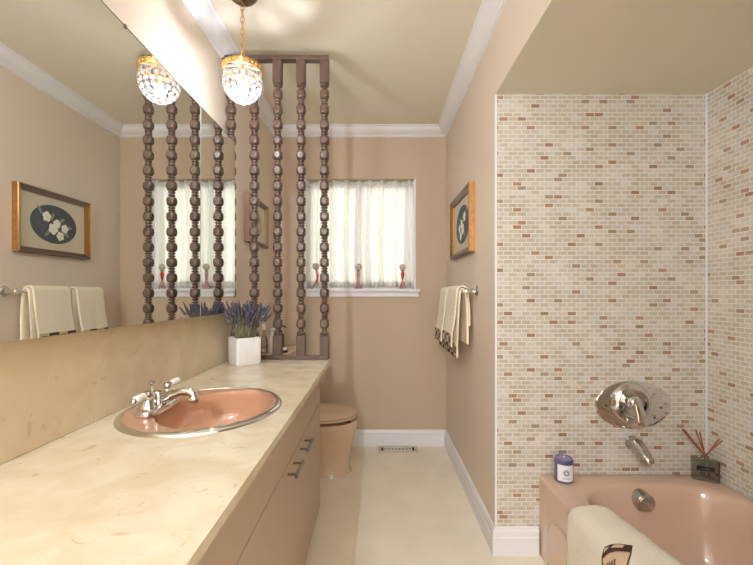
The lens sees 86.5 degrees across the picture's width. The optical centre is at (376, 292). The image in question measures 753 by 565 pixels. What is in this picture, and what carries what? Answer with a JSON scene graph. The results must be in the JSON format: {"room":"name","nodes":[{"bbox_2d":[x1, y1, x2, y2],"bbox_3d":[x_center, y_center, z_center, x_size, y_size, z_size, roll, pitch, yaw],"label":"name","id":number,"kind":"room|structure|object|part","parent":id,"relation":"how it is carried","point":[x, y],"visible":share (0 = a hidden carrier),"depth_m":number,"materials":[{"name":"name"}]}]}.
{"room":"bathroom","nodes":[
{"label":"bathroom","id":0,"kind":"room"},
{"bbox_2d":[102,0,273,346],"bbox_3d":[-0.845,-0.047,0.450,0.120,2.420,5.500,0,0,0],"label":"wall","id":1,"kind":"structure","parent":0,"point":[167,29],"depth_m":1.94,"materials":[{"name":"beige paint"}]},
{"bbox_2d":[0,0,199,342],"bbox_3d":[-0.748,-0.334,0.911,0.073,0.858,1.422,0,0,0],"label":"mirror","id":2,"kind":"object","parent":1,"relation":"attached to","point":[100,143],"visible":1,"depth_m":0.99,"materials":[{"name":"silver mirror"}]},
{"bbox_2d":[0,313,230,464],"bbox_3d":[-0.759,0.216,1.069,0.049,0.240,1.897,0,0,0],"label":"backsplash","id":3,"kind":"structure","parent":1,"relation":"attached to","point":[52,387],"depth_m":1.02,"materials":[{"name":"beige stone"}]},
{"bbox_2d":[200,106,234,315],"bbox_3d":[-0.749,-0.333,1.820,0.071,0.855,0.395,0,0,0],"label":"mirror","id":4,"kind":"object","parent":1,"relation":"attached to","point":[217,148],"visible":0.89,"depth_m":1.78,"materials":[{"name":"silver mirror"}]},
{"bbox_2d":[183,0,274,135],"bbox_3d":[-0.748,-1.221,0.425,0.074,0.072,5.250,0,0,0],"label":"trim","id":5,"kind":"structure","parent":1,"relation":"attached to","point":[204,12],"depth_m":1.90,"materials":[{"name":"white"}]},
{"bbox_2d":[244,192,268,248],"bbox_3d":[-0.766,-0.452,2.575,0.034,0.290,0.420,0,0,0],"label":"framed picture","id":6,"kind":"object","parent":1,"relation":"attached to","point":[263,210],"visible":0.66,"depth_m":2.65,"materials":[{"name":"beige wood"}]},
{"bbox_3d":[-0.766,-0.452,2.378,0.034,0.290,0.026,0,0,0],"label":"frame","id":7,"kind":"part","parent":6,"relation":"part of","materials":[{"name":"beige wood"}]},
{"bbox_3d":[-0.766,-0.320,2.575,0.034,0.026,0.420,0,0,0],"label":"frame rail","id":8,"kind":"part","parent":6,"relation":"part of","materials":[{"name":"brown wood"}]},
{"bbox_3d":[-0.766,-0.584,2.575,0.034,0.026,0.420,0,0,0],"label":"frame rail","id":9,"kind":"part","parent":6,"relation":"part of","materials":[{"name":"brown wood"}]},
{"bbox_3d":[-0.766,-0.452,2.772,0.034,0.290,0.026,0,0,0],"label":"frame","id":10,"kind":"part","parent":6,"relation":"part of","materials":[{"name":"beige wood"}]},
{"bbox_2d":[211,0,482,123],"bbox_3d":[0.359,-1.307,0.450,2.528,0.100,5.500,0,0,0],"label":"ceiling","id":11,"kind":"structure","parent":0,"point":[391,61],"depth_m":2.06,"materials":[{"name":"beige paint"}]},
{"bbox_2d":[221,0,262,97],"bbox_3d":[-0.545,-1.015,1.627,0.163,0.485,0.161,0,0,-14],"label":"chandelier","id":12,"kind":"object","parent":11,"relation":"hanging from","point":[242,62],"visible":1,"depth_m":1.62,"materials":[{"name":"gold metal"}]},
{"bbox_2d":[240,66,244,84],"bbox_3d":[-0.545,-0.886,1.627,0.022,0.080,0.022,0,0,0],"label":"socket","id":13,"kind":"object","parent":12,"relation":"attached to","point":[242,77],"depth_m":1.62,"materials":[{"name":"metal"}]},
{"bbox_3d":[-0.545,-0.825,1.627,0.035,0.043,0.035,0,0,0],"label":"bulb","id":14,"kind":"part","parent":12,"relation":"part of","materials":[{"name":"white glass"}]},
{"bbox_2d":[274,138,445,429],"bbox_3d":[-0.068,-0.047,3.125,1.435,2.420,0.150,0,0,0],"label":"wall","id":15,"kind":"structure","parent":0,"point":[388,362],"depth_m":3.05,"materials":[{"name":"beige paint"}]},
{"bbox_2d":[304,179,415,288],"bbox_3d":[-0.125,-0.451,3.127,0.850,0.839,0.145,0,0,0],"label":"window","id":16,"kind":"structure","parent":15,"relation":"in","point":[305,181],"depth_m":3.07,"materials":[{"name":"white"}]},
{"bbox_2d":[306,180,413,287],"bbox_3d":[-0.126,-0.454,3.097,0.845,0.822,0.098,0,0,0],"label":"curtain","id":17,"kind":"object","parent":16,"relation":"hanging from","point":[370,224],"visible":0.88,"depth_m":3.10,"materials":[{"name":"white fabric"}]},
{"bbox_3d":[-0.126,-0.838,3.106,0.844,0.010,0.010,0,0,0],"label":"rod","id":18,"kind":"part","parent":17,"relation":"part of","materials":[{"name":"white"}]},
{"bbox_2d":[305,289,420,296],"bbox_3d":[-0.119,-0.001,3.103,0.902,0.060,0.195,0,0,0],"label":"trim","id":19,"kind":"structure","parent":15,"relation":"attached to","point":[309,292],"depth_m":3.03,"materials":[{"name":"white"}]},
{"bbox_2d":[309,263,318,288],"bbox_3d":[-0.473,-0.130,3.034,0.081,0.197,0.054,0,0,0],"label":"ornament","id":20,"kind":"object","parent":19,"relation":"on","point":[315,266],"visible":1,"depth_m":3.02,"materials":[{"name":"glass"}]},
{"bbox_3d":[-0.469,-0.107,3.034,0.061,0.149,0.020,0,0,0],"label":"curved stem","id":21,"kind":"part","parent":20,"relation":"part of","materials":[{"name":"glass"}]},
{"bbox_2d":[354,263,361,288],"bbox_3d":[-0.138,-0.128,3.034,0.059,0.192,0.059,0,0,0],"label":"ornament","id":22,"kind":"object","parent":19,"relation":"on","point":[358,267],"visible":1,"depth_m":3.02,"materials":[{"name":"pink glass"}]},
{"bbox_2d":[399,264,405,288],"bbox_3d":[0.198,-0.126,3.034,0.051,0.192,0.051,0,0,39],"label":"ornament","id":23,"kind":"object","parent":19,"relation":"on","point":[402,267],"visible":1,"depth_m":3.02,"materials":[{"name":"red glass"}]},
{"bbox_2d":[281,124,445,137],"bbox_3d":[-0.128,-1.221,3.013,1.315,0.072,0.074,0,0,0],"label":"trim","id":24,"kind":"structure","parent":15,"relation":"attached to","point":[289,130],"depth_m":3.01,"materials":[{"name":"white paint"}]},
{"bbox_2d":[352,430,444,445],"bbox_3d":[-0.128,1.102,3.042,1.315,0.122,0.016,0,0,0],"label":"baseboard","id":25,"kind":"structure","parent":15,"relation":"attached to","point":[362,437],"depth_m":3.03,"materials":[{"name":"white wood"}]},
{"bbox_2d":[304,446,545,564],"bbox_3d":[0.359,1.213,0.450,2.528,0.100,5.500,0,0,0],"label":"floor","id":26,"kind":"structure","parent":0,"point":[391,508],"depth_m":2.06,"materials":[{"name":"tile"}]},
{"bbox_2d":[197,379,319,564],"bbox_3d":[-0.518,0.760,1.094,0.527,0.805,1.948,0,0,0],"label":"vanity cabinet","id":27,"kind":"object","parent":26,"relation":"on","point":[273,522],"visible":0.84,"depth_m":1.24,"materials":[{"name":"beige laminate"}]},
{"bbox_2d":[0,358,330,564],"bbox_3d":[-0.510,0.347,1.095,0.548,0.020,1.950,0,0,0],"label":"countertop","id":28,"kind":"structure","parent":27,"relation":"on","point":[96,493],"depth_m":0.70,"materials":[{"name":"beige stone"}]},
{"bbox_2d":[130,377,198,417],"bbox_3d":[-0.621,0.290,1.139,0.176,0.079,0.186,0,0,43],"label":"faucet","id":29,"kind":"object","parent":28,"relation":"on","point":[151,402],"visible":1,"depth_m":1.13,"materials":[{"name":"silver metal"}]},
{"bbox_3d":[-0.621,0.277,1.047,0.021,0.021,0.047,0,0,0],"label":"lever","id":30,"kind":"part","parent":29,"relation":"part of","materials":[{"name":"white ceramic"}]},
{"bbox_3d":[-0.622,0.289,1.088,0.047,0.049,0.047,0,0,0],"label":"handle","id":31,"kind":"part","parent":29,"relation":"part of","materials":[{"name":"silver metal"}]},
{"bbox_3d":[-0.639,0.266,1.139,0.018,0.031,0.019,0,0,0],"label":"lift rod","id":32,"kind":"part","parent":29,"relation":"part of","materials":[{"name":"silver metal"}]},
{"bbox_3d":[-0.622,0.321,1.139,0.064,0.018,0.170,0,0,0],"label":"plate","id":33,"kind":"part","parent":29,"relation":"part of","materials":[{"name":"silver metal"}]},
{"bbox_3d":[-0.622,0.289,1.190,0.047,0.049,0.047,0,0,0],"label":"handle","id":34,"kind":"part","parent":29,"relation":"part of","materials":[{"name":"silver metal"}]},
{"bbox_3d":[-0.575,0.291,1.139,0.138,0.044,0.044,0,0,0],"label":"spout","id":35,"kind":"part","parent":29,"relation":"part of","materials":[{"name":"silver metal"}]},
{"bbox_3d":[-0.621,0.273,1.231,0.021,0.021,0.046,0,0,0],"label":"lever","id":36,"kind":"part","parent":29,"relation":"part of","materials":[{"name":"white ceramic"}]},
{"bbox_2d":[113,387,281,437],"bbox_3d":[-0.500,0.405,1.167,0.434,0.156,0.480,0,0,0],"label":"sink","id":37,"kind":"object","parent":28,"relation":"in","point":[218,409],"visible":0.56,"depth_m":1.26,"materials":[{"name":"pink ceramic"}]},
{"bbox_2d":[223,301,271,365],"bbox_3d":[-0.603,0.187,1.891,0.209,0.300,0.211,0,0,-4],"label":"lavender","id":38,"kind":"object","parent":28,"relation":"on","point":[244,349],"visible":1,"depth_m":1.87,"materials":[{"name":"purple plant"}]},
{"bbox_2d":[228,335,260,365],"bbox_3d":[-0.628,0.273,1.905,0.120,0.128,0.120,0,0,-40],"label":"pot","id":39,"kind":"object","parent":38,"relation":"attached to","point":[243,350],"depth_m":1.86,"materials":[{"name":"white ceramic"}]},
{"bbox_2d":[221,55,328,359],"bbox_3d":[-0.513,-0.433,2.040,0.542,1.540,0.045,0,0,0],"label":"divider","id":40,"kind":"object","parent":28,"relation":"on","point":[277,60],"visible":0.8,"depth_m":2.02,"materials":[{"name":"brown wood"}]},
{"bbox_3d":[-0.513,0.327,2.040,0.542,0.020,0.042,0,0,0],"label":"rail","id":41,"kind":"part","parent":40,"relation":"part of","materials":[{"name":"brown wood"}]},
{"bbox_3d":[-0.301,0.835,1.121,0.019,0.537,0.677,0,0,0],"label":"door","id":42,"kind":"part","parent":27,"relation":"part of","materials":[{"name":"beige laminate"}]},
{"bbox_3d":[-0.274,0.597,1.360,0.038,0.012,0.120,0,0,0],"label":"handle","id":43,"kind":"part","parent":27,"relation":"part of","materials":[{"name":"silver metal"}]},
{"bbox_3d":[-0.274,0.597,1.575,0.038,0.012,0.120,0,0,0],"label":"handle","id":44,"kind":"part","parent":27,"relation":"part of","materials":[{"name":"silver metal"}]},
{"bbox_3d":[-0.301,0.835,1.766,0.019,0.537,0.605,0,0,0],"label":"door","id":45,"kind":"part","parent":27,"relation":"part of","materials":[{"name":"beige laminate"}]},
{"bbox_2d":[261,344,357,478],"bbox_3d":[-0.450,0.763,2.620,0.658,0.800,0.500,0,0,0],"label":"toilet","id":46,"kind":"object","parent":26,"relation":"on","point":[338,421],"visible":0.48,"depth_m":2.52,"materials":[{"name":"beige ceramic"}]},
{"bbox_2d":[261,324,266,352],"bbox_3d":[-0.682,0.275,2.425,0.040,0.176,0.040,0,0,0],"label":"glass bottle","id":47,"kind":"object","parent":46,"relation":"on","point":[263,326],"visible":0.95,"depth_m":2.43,"materials":[{"name":"clear glass"}]},
{"bbox_2d":[269,328,275,352],"bbox_3d":[-0.623,0.286,2.420,0.057,0.152,0.040,0,0,0],"label":"pump bottle","id":48,"kind":"object","parent":46,"relation":"on","point":[271,329],"visible":0.77,"depth_m":2.40,"materials":[{"name":"white plastic"}]},
{"bbox_3d":[-0.659,0.380,2.620,0.239,0.034,0.500,0,0,0],"label":"tank lid","id":49,"kind":"part","parent":46,"relation":"part of","materials":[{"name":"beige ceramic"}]},
{"bbox_3d":[-0.353,0.792,2.620,0.458,0.015,0.366,0,0,0],"label":"seat","id":50,"kind":"part","parent":46,"relation":"part of","materials":[{"name":"plastic"}]},
{"bbox_3d":[-0.357,0.771,2.620,0.466,0.022,0.372,0,0,0],"label":"lid","id":51,"kind":"part","parent":46,"relation":"part of","materials":[{"name":"beige ceramic"}]},
{"bbox_2d":[378,446,417,451],"bbox_3d":[0.158,1.159,2.972,0.296,0.007,0.116,0,0,0],"label":"floor vent","id":52,"kind":"object","parent":26,"relation":"in","point":[380,448],"visible":1,"depth_m":2.97,"materials":[{"name":"beige metal"}]},
{"bbox_2d":[383,447,412,450],"bbox_3d":[0.158,1.159,2.972,0.240,0.007,0.080,0,0,0],"label":"grille","id":53,"kind":"object","parent":52,"relation":"attached to","point":[384,448],"depth_m":2.97,"materials":[{"name":"white metal"}]},
{"bbox_2d":[539,474,752,564],"bbox_3d":[1.095,0.984,1.002,0.752,0.358,1.562,0,0,0],"label":"bathtub","id":54,"kind":"object","parent":26,"relation":"on","point":[697,522],"visible":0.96,"depth_m":1.64,"materials":[{"name":"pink ceramic"}]},
{"bbox_3d":[0.723,1.036,1.002,0.007,0.215,1.400,0,0,0],"label":"apron panel","id":55,"kind":"part","parent":54,"relation":"part of","materials":[{"name":"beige ceramic"}]},
{"bbox_2d":[554,454,573,483],"bbox_3d":[0.806,0.751,1.722,0.076,0.106,0.077,0,0,0],"label":"candle","id":56,"kind":"object","parent":54,"relation":"on","point":[563,464],"visible":1,"depth_m":1.69,"materials":[{"name":"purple wax"}]},
{"bbox_2d":[567,505,682,564],"bbox_3d":[0.812,0.942,1.045,0.247,0.341,0.853,0,0,0],"label":"bath towel","id":57,"kind":"object","parent":54,"relation":"on","point":[596,535],"visible":1,"depth_m":1.30,"materials":[{"name":"beige fabric"}]},
{"bbox_3d":[0.723,0.853,1.149,0.064,0.162,0.162,0,0,0],"label":"tag panel","id":58,"kind":"part","parent":57,"relation":"part of","materials":[{"name":"beige fabric"}]},
{"bbox_3d":[1.102,0.856,1.658,0.080,0.072,0.069,0,0,0],"label":"overflow plate","id":59,"kind":"part","parent":54,"relation":"part of","materials":[{"name":"silver metal"}]},
{"bbox_2d":[682,429,722,483],"bbox_3d":[1.405,0.701,1.727,0.140,0.207,0.043,0,0,33],"label":"reed diffuser","id":60,"kind":"object","parent":54,"relation":"on","point":[703,468],"visible":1,"depth_m":1.72,"materials":[{"name":"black glass"}]},
{"bbox_2d":[690,456,719,483],"bbox_3d":[1.414,0.760,1.722,0.096,0.088,0.042,0,0,33],"label":"bottle","id":61,"kind":"object","parent":60,"relation":"attached to","point":[703,468],"depth_m":1.71,"materials":[{"name":"clear glass"}]},
{"bbox_2d":[446,0,549,522],"bbox_3d":[0.590,-0.047,1.629,0.120,2.420,2.842,0,0,0],"label":"wall","id":62,"kind":"structure","parent":0,"point":[470,137],"depth_m":2.06,"materials":[{"name":"beige paint"}]},
{"bbox_2d":[450,181,474,259],"bbox_3d":[0.511,-0.413,2.422,0.034,0.376,0.552,0,0,0],"label":"framed picture","id":63,"kind":"object","parent":62,"relation":"attached to","point":[462,208],"visible":1,"depth_m":2.38,"materials":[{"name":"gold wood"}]},
{"bbox_3d":[0.511,-0.413,2.682,0.034,0.376,0.032,0,0,0],"label":"frame","id":64,"kind":"part","parent":63,"relation":"part of","materials":[{"name":"brown wood"}]},
{"bbox_3d":[0.511,-0.585,2.422,0.034,0.032,0.552,0,0,0],"label":"frame rail","id":65,"kind":"part","parent":63,"relation":"part of","materials":[{"name":"brown wood"}]},
{"bbox_3d":[0.511,-0.241,2.422,0.034,0.032,0.552,0,0,0],"label":"frame rail","id":66,"kind":"part","parent":63,"relation":"part of","materials":[{"name":"brown wood"}]},
{"bbox_3d":[0.511,-0.413,2.162,0.034,0.376,0.032,0,0,0],"label":"frame","id":67,"kind":"part","parent":63,"relation":"part of","materials":[{"name":"brown wood"}]},
{"bbox_2d":[444,430,494,554],"bbox_3d":[0.522,1.102,2.409,0.016,0.122,1.281,0,0,0],"label":"baseboard","id":68,"kind":"structure","parent":62,"relation":"attached to","point":[484,520],"depth_m":2.16,"materials":[{"name":"white wood"}]},
{"bbox_2d":[461,286,478,296],"bbox_3d":[0.493,-0.009,2.425,0.074,0.060,0.710,0,0,0],"label":"towel bar","id":69,"kind":"object","parent":62,"relation":"attached to","point":[475,290],"visible":0.5,"depth_m":2.09,"materials":[{"name":"silver metal"}]},
{"bbox_2d":[439,289,448,348],"bbox_3d":[0.465,0.160,2.599,0.078,0.377,0.273,0,0,0],"label":"towel","id":70,"kind":"object","parent":69,"relation":"hanging from","point":[442,343],"visible":0.14,"depth_m":2.54,"materials":[{"name":"beige fabric"}]},
{"bbox_2d":[435,286,450,341],"bbox_3d":[0.456,0.131,2.610,0.121,0.345,0.240,0,0,0],"label":"towel","id":71,"kind":"object","parent":70,"relation":"on","point":[444,291],"visible":0.66,"depth_m":2.57,"materials":[{"name":"beige fabric"}]},
{"bbox_2d":[447,288,468,357],"bbox_3d":[0.466,0.161,2.303,0.075,0.380,0.285,0,0,0],"label":"towel","id":72,"kind":"object","parent":69,"relation":"hanging from","point":[461,326],"visible":0.77,"depth_m":2.20,"materials":[{"name":"beige fabric"}]},
{"bbox_2d":[442,285,470,346],"bbox_3d":[0.458,0.126,2.307,0.118,0.338,0.263,0,0,0],"label":"towel","id":73,"kind":"object","parent":72,"relation":"on","point":[447,333],"visible":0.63,"depth_m":2.25,"materials":[{"name":"beige fabric"}]},
{"bbox_2d":[438,0,506,136],"bbox_3d":[0.493,-1.221,0.425,0.074,0.072,5.250,0,0,0],"label":"trim","id":74,"kind":"structure","parent":62,"relation":"attached to","point":[490,11],"depth_m":2.06,"materials":[{"name":"white"}]},
{"bbox_2d":[494,94,496,525],"bbox_3d":[0.533,0.075,1.790,0.009,1.926,0.013,0,0,0],"label":"trim","id":75,"kind":"structure","parent":62,"relation":"attached to","point":[495,95],"depth_m":1.78,"materials":[{"name":"white"}]},
{"bbox_2d":[497,94,704,553],"bbox_3d":[1.012,0.138,1.791,0.947,2.051,0.012,0,0,0],"label":"wall","id":76,"kind":"structure","parent":0,"point":[601,197],"depth_m":1.78,"materials":[{"name":"tile"}]},
{"bbox_2d":[493,526,538,555],"bbox_3d":[0.617,1.102,1.777,0.206,0.122,0.016,0,0,0],"label":"baseboard","id":77,"kind":"structure","parent":76,"relation":"attached to","point":[507,540],"depth_m":1.77,"materials":[{"name":"white wood"}]},
{"bbox_2d":[595,380,670,428],"bbox_3d":[1.087,0.472,1.740,0.318,0.203,0.090,0,0,0],"label":"shower valve","id":78,"kind":"object","parent":76,"relation":"attached to","point":[632,404],"visible":1,"depth_m":1.70,"materials":[{"name":"silver metal"}]},
{"bbox_3d":[1.129,0.521,1.712,0.057,0.094,0.034,0,0,0],"label":"lever","id":79,"kind":"part","parent":78,"relation":"part of","materials":[{"name":"silver metal"}]},
{"bbox_2d":[625,435,653,463],"bbox_3d":[1.138,0.676,1.714,0.064,0.083,0.141,0,0,0],"label":"tub spout","id":80,"kind":"object","parent":76,"relation":"attached to","point":[633,443],"visible":1,"depth_m":1.70,"materials":[{"name":"silver metal"}]},
{"bbox_2d":[705,93,707,475],"bbox_3d":[1.471,-0.013,1.782,0.006,1.751,0.005,0,0,0],"label":"trim","id":81,"kind":"structure","parent":76,"relation":"attached to","point":[706,94],"depth_m":1.78,"materials":[{"name":"white"}]},
{"bbox_2d":[495,0,752,93],"bbox_3d":[1.002,-0.890,1.002,0.942,0.004,1.565,0,0,0],"label":"ceiling","id":82,"kind":"structure","parent":0,"point":[575,46],"depth_m":1.45,"materials":[{"name":"beige paint"}]},
{"bbox_2d":[708,66,752,499],"bbox_3d":[1.479,0.138,1.002,0.012,2.051,1.565,0,0,0],"label":"wall","id":83,"kind":"structure","parent":0,"point":[730,105],"depth_m":1.67,"materials":[{"name":"tile"}]}
]}

